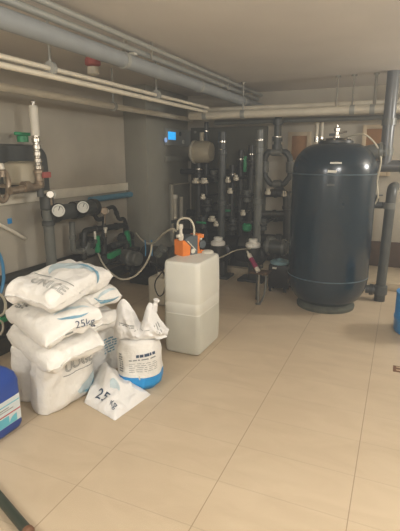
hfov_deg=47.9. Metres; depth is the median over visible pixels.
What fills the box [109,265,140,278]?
pipe
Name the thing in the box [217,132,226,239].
riser pipe
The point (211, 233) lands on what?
pipe
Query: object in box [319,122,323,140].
conduit
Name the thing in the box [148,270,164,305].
canister
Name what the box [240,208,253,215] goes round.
pipe fitting
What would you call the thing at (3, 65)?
pipe
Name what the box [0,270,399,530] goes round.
floor
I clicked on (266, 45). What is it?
ceiling
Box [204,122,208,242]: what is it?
riser pipe
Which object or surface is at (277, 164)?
wall
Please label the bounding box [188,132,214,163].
vessel
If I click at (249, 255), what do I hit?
cartridge
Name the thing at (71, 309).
print
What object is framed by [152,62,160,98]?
rod
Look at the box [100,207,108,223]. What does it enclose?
pressure gauge
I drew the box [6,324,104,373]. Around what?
sack
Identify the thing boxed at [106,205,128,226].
pipe
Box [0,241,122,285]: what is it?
pipe
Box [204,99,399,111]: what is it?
pipe
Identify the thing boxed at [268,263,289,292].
box
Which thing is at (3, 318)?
valve
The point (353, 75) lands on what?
rod
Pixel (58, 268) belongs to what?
print
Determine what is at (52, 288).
sack
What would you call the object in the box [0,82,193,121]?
pipe
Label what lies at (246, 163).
valve
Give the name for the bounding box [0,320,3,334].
hose
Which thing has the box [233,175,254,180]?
pipe fitting
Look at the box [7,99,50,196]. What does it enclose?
pipe
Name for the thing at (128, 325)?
sack
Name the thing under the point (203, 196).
pipe fitting
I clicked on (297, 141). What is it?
board
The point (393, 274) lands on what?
plinth
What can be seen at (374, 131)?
board
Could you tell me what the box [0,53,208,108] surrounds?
pipe
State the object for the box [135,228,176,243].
hose
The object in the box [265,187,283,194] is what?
pipe fitting
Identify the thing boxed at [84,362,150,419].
sack
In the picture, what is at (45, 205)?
pipe fitting
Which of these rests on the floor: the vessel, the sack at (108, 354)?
the sack at (108, 354)
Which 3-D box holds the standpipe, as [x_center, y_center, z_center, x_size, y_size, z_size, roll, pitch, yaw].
[-1.434,-0.101,4.331,0.128,1.166,0.128,6,15,23]
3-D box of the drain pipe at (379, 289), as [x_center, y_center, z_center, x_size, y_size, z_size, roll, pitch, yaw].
[1.941,-0.256,4.805,0.244,1.245,0.383,6,15,23]
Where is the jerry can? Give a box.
[0,365,21,438]
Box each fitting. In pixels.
[0,169,10,203]
[39,193,53,210]
[192,177,217,183]
[200,178,217,183]
[200,193,217,199]
[208,215,217,221]
[213,219,228,226]
[225,177,246,182]
[227,187,246,193]
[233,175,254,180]
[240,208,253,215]
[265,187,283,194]
[281,190,291,196]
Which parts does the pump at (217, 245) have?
motor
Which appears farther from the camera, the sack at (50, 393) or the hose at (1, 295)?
the hose at (1, 295)
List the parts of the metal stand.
leg, leg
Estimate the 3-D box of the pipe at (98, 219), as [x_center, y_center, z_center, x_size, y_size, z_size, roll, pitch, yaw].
[-1.121,-0.487,4.994,0.048,0.262,0.232,6,15,23]
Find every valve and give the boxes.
[0,163,5,176]
[0,315,7,335]
[88,235,104,252]
[100,249,120,264]
[117,230,134,245]
[176,224,182,240]
[196,216,208,227]
[207,170,217,181]
[225,204,236,215]
[240,190,253,201]
[240,221,252,230]
[243,156,254,171]
[260,218,274,230]
[375,194,383,208]
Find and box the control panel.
[164,128,190,145]
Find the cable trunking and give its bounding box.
[164,156,190,160]
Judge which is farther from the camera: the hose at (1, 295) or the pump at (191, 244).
the pump at (191, 244)
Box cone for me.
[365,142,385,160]
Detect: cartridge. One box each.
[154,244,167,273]
[247,251,259,271]
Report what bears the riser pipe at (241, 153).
on the floor
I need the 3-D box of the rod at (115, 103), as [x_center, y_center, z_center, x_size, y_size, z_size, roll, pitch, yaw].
[-0.880,-1.769,4.530,0.090,0.405,0.030,6,15,23]
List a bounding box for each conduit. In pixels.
[0,0,258,100]
[0,223,26,239]
[31,0,262,96]
[314,122,318,143]
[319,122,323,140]
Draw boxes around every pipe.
[0,5,262,105]
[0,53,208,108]
[0,61,206,112]
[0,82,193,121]
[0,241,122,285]
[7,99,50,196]
[41,199,101,222]
[69,222,85,253]
[80,223,128,257]
[88,192,132,201]
[93,215,105,226]
[101,230,123,264]
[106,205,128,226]
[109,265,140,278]
[111,239,134,274]
[180,168,254,175]
[182,228,282,241]
[186,209,282,221]
[188,104,399,119]
[195,163,202,248]
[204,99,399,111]
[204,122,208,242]
[214,114,399,124]
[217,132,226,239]
[228,165,235,234]
[236,150,244,235]
[246,145,253,233]
[253,130,263,243]
[261,210,283,217]
[264,188,290,242]
[266,254,288,259]
[365,182,399,301]
[376,160,399,171]
[381,70,399,164]
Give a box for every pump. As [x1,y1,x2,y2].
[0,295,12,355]
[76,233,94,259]
[119,243,142,269]
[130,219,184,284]
[174,233,205,255]
[202,236,233,279]
[223,233,252,266]
[234,238,267,283]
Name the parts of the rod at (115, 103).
rod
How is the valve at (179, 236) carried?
on the pump at (191, 244)
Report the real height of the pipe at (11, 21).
0.257 m
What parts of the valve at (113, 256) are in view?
handle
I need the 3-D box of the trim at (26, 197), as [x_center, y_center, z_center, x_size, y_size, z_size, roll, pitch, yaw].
[-1.778,-0.598,4.079,0.035,0.100,4.080,6,15,23]
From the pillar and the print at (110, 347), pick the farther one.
the pillar
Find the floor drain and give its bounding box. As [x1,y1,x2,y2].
[393,365,399,371]
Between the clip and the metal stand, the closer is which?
the clip
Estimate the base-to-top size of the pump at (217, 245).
0.541 m
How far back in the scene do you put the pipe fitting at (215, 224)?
5.93 m
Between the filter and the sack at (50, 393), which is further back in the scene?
the filter
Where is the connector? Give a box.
[171,219,184,238]
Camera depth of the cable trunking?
6.34 m
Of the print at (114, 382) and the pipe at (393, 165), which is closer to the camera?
the print at (114, 382)
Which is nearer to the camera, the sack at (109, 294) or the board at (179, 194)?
the sack at (109, 294)
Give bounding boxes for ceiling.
[0,0,399,95]
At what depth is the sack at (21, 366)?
2.77 m
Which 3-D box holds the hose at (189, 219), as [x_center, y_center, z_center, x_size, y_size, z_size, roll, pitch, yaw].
[-0.115,-0.316,3.632,0.165,0.149,0.017,6,15,23]
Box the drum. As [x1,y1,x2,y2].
[393,288,399,333]
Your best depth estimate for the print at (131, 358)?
2.89 m
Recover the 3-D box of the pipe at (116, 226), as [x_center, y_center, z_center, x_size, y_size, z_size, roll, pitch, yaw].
[-1.079,-0.221,5.207,0.085,0.541,0.911,6,15,23]
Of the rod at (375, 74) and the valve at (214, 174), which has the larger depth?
the valve at (214, 174)
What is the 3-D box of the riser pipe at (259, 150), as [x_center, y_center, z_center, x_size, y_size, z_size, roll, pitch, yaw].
[0.736,-0.813,5.709,0.116,1.740,0.118,6,15,23]
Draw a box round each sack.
[5,259,112,312]
[5,297,102,348]
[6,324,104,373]
[10,345,30,401]
[30,353,93,414]
[83,283,122,307]
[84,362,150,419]
[90,305,116,331]
[93,327,119,377]
[113,298,168,339]
[116,338,162,389]
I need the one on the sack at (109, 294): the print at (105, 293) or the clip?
the print at (105, 293)
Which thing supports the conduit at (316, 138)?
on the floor
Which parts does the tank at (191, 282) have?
tank lid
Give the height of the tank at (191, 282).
0.756 m
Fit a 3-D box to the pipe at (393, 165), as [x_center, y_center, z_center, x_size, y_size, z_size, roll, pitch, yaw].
[2.932,-0.976,4.450,2.508,0.152,0.152,6,15,23]
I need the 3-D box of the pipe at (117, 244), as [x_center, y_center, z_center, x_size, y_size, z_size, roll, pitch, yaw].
[-0.923,-0.046,5.486,0.073,0.546,0.441,6,15,23]
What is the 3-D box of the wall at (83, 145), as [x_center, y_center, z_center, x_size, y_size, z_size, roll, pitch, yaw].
[-2.127,-0.511,3.483,0.120,2.360,7.900,6,15,23]
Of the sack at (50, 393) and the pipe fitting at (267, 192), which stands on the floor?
the sack at (50, 393)
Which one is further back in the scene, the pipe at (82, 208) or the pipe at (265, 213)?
the pipe at (265, 213)
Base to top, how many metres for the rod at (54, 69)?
0.355 m
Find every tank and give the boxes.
[164,249,218,354]
[288,138,377,313]
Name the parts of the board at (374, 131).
board panel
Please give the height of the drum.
0.415 m
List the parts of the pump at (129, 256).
pump motor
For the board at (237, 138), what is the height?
2.006 m
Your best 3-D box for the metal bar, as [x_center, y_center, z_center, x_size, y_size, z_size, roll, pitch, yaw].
[-0.921,1.024,2.026,0.664,0.050,0.050,13,18,42]
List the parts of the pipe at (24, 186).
red handle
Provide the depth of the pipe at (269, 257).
6.15 m
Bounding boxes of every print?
[48,263,92,273]
[54,305,87,314]
[78,371,93,393]
[97,288,113,299]
[104,336,116,353]
[110,378,119,389]
[119,353,122,371]
[129,356,155,361]
[129,360,156,372]
[136,351,154,357]
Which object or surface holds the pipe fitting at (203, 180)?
attached to the board at (237, 138)
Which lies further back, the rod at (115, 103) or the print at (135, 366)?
the rod at (115, 103)
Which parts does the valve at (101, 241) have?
handle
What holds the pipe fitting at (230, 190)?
attached to the board at (237, 138)
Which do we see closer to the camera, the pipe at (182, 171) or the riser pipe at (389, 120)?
the riser pipe at (389, 120)
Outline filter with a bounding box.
[0,132,49,194]
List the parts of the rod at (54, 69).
rod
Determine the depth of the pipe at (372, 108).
5.14 m
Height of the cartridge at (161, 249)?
0.588 m
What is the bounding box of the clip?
[122,39,136,55]
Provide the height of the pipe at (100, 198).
0.068 m
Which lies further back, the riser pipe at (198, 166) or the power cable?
the riser pipe at (198, 166)
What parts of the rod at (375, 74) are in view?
rod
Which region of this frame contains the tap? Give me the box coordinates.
[93,231,97,243]
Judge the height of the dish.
0.065 m
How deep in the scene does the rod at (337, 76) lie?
4.93 m
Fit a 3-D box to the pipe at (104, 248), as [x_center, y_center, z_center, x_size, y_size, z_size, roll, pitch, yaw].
[-0.992,-0.214,5.337,0.073,0.534,0.576,6,15,23]
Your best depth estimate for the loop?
5.58 m
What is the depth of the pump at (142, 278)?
5.44 m
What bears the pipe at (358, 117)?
attached to the wall
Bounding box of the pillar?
[123,85,187,270]
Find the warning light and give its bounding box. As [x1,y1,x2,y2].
[85,57,100,75]
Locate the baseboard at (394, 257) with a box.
[369,241,399,267]
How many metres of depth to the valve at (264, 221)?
5.76 m
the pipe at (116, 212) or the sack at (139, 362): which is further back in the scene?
the pipe at (116, 212)
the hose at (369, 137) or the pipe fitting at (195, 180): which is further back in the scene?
the pipe fitting at (195, 180)
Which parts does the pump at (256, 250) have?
motor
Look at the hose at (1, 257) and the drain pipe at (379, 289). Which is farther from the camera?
the drain pipe at (379, 289)
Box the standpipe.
[39,193,56,265]
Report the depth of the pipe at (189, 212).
6.63 m
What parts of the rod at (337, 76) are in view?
rod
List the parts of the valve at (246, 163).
handle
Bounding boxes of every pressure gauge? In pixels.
[46,190,55,204]
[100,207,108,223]
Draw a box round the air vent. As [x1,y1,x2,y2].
[329,125,346,137]
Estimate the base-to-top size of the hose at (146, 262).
0.401 m
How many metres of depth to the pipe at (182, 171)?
6.41 m
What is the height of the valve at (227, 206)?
0.160 m
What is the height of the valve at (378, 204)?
0.147 m
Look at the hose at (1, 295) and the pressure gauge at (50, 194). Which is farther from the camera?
the pressure gauge at (50, 194)
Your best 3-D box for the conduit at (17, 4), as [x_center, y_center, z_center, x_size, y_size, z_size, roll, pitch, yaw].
[-0.802,-1.433,2.657,0.044,0.044,7.905,6,15,23]
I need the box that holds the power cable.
[149,250,174,296]
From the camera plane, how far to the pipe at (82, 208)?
4.49 m
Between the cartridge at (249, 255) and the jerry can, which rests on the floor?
the jerry can
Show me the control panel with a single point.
(172, 137)
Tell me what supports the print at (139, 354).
on the sack at (139, 362)
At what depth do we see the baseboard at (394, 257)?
5.90 m
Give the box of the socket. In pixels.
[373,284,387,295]
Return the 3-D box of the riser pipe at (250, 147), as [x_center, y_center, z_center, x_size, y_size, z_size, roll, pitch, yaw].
[0.681,-0.785,6.190,0.093,1.688,0.094,6,15,23]
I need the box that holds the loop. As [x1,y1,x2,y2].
[263,117,293,187]
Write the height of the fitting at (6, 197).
0.282 m
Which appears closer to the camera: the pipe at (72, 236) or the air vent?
the air vent
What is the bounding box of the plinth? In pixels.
[227,260,399,291]
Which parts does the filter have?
green valve handle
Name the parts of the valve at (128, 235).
handle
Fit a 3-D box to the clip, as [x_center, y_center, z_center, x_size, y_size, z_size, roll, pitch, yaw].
[-0.512,-1.608,3.289,0.099,0.135,0.060,6,15,23]
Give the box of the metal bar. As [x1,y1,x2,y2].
[0,490,34,530]
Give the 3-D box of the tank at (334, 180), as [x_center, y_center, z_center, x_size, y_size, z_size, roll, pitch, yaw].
[1.303,-0.404,4.495,0.798,1.678,0.798,6,15,23]
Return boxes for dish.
[270,258,287,265]
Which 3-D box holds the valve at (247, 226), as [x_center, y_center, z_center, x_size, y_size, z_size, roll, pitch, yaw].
[0.616,-0.516,5.891,0.128,0.125,0.165,-8,16,-31]
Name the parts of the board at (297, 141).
board panel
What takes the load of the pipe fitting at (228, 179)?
attached to the board at (237, 138)
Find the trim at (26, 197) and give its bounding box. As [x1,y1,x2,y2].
[0,183,127,205]
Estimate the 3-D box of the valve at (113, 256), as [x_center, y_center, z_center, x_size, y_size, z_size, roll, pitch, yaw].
[-1.012,-0.097,5.108,0.156,0.159,0.264,6,15,23]
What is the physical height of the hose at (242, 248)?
0.072 m
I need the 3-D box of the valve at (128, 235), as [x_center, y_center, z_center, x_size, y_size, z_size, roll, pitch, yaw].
[-0.904,-0.341,5.558,0.150,0.210,0.253,6,15,23]
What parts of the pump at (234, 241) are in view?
pump motor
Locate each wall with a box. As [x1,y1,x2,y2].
[0,59,127,294]
[187,84,399,253]
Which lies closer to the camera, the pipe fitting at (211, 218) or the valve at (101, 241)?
the valve at (101, 241)
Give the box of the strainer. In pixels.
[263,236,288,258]
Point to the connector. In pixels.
(174, 221)
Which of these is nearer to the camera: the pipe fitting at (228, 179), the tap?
the tap
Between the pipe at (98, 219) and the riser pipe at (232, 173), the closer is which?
the pipe at (98, 219)
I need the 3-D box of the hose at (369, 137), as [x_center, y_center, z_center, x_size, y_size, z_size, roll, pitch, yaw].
[1.570,-0.944,4.421,0.407,0.680,0.143,8,16,31]
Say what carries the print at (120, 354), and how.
attached to the sack at (139, 362)
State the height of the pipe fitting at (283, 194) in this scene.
0.075 m
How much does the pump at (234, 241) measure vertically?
0.430 m
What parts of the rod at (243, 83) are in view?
rod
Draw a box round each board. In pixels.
[169,182,190,241]
[191,126,267,245]
[288,132,311,161]
[361,124,389,175]
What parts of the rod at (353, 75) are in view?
rod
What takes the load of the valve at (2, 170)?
attached to the fitting at (6, 197)
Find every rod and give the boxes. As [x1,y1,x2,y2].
[44,20,57,74]
[110,68,117,110]
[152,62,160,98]
[241,82,245,109]
[335,75,340,105]
[351,74,356,104]
[373,73,379,104]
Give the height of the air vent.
0.120 m
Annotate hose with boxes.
[0,253,4,293]
[0,293,6,316]
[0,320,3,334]
[97,244,152,279]
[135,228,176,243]
[176,217,194,234]
[219,248,250,257]
[343,133,381,203]
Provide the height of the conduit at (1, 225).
0.217 m
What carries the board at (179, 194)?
attached to the pillar
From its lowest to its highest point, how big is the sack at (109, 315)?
0.148 m
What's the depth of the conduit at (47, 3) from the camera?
3.14 m
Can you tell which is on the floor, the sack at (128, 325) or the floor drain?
the floor drain
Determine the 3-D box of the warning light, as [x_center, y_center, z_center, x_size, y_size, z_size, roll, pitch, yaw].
[-0.830,-1.599,3.478,0.120,0.241,0.120,6,15,23]
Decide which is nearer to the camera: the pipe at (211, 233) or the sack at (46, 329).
the sack at (46, 329)
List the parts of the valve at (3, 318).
handle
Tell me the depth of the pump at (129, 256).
5.32 m
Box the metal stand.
[248,269,270,304]
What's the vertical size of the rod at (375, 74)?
0.320 m
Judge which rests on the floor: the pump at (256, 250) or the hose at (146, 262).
the pump at (256, 250)
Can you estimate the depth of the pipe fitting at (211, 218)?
5.92 m

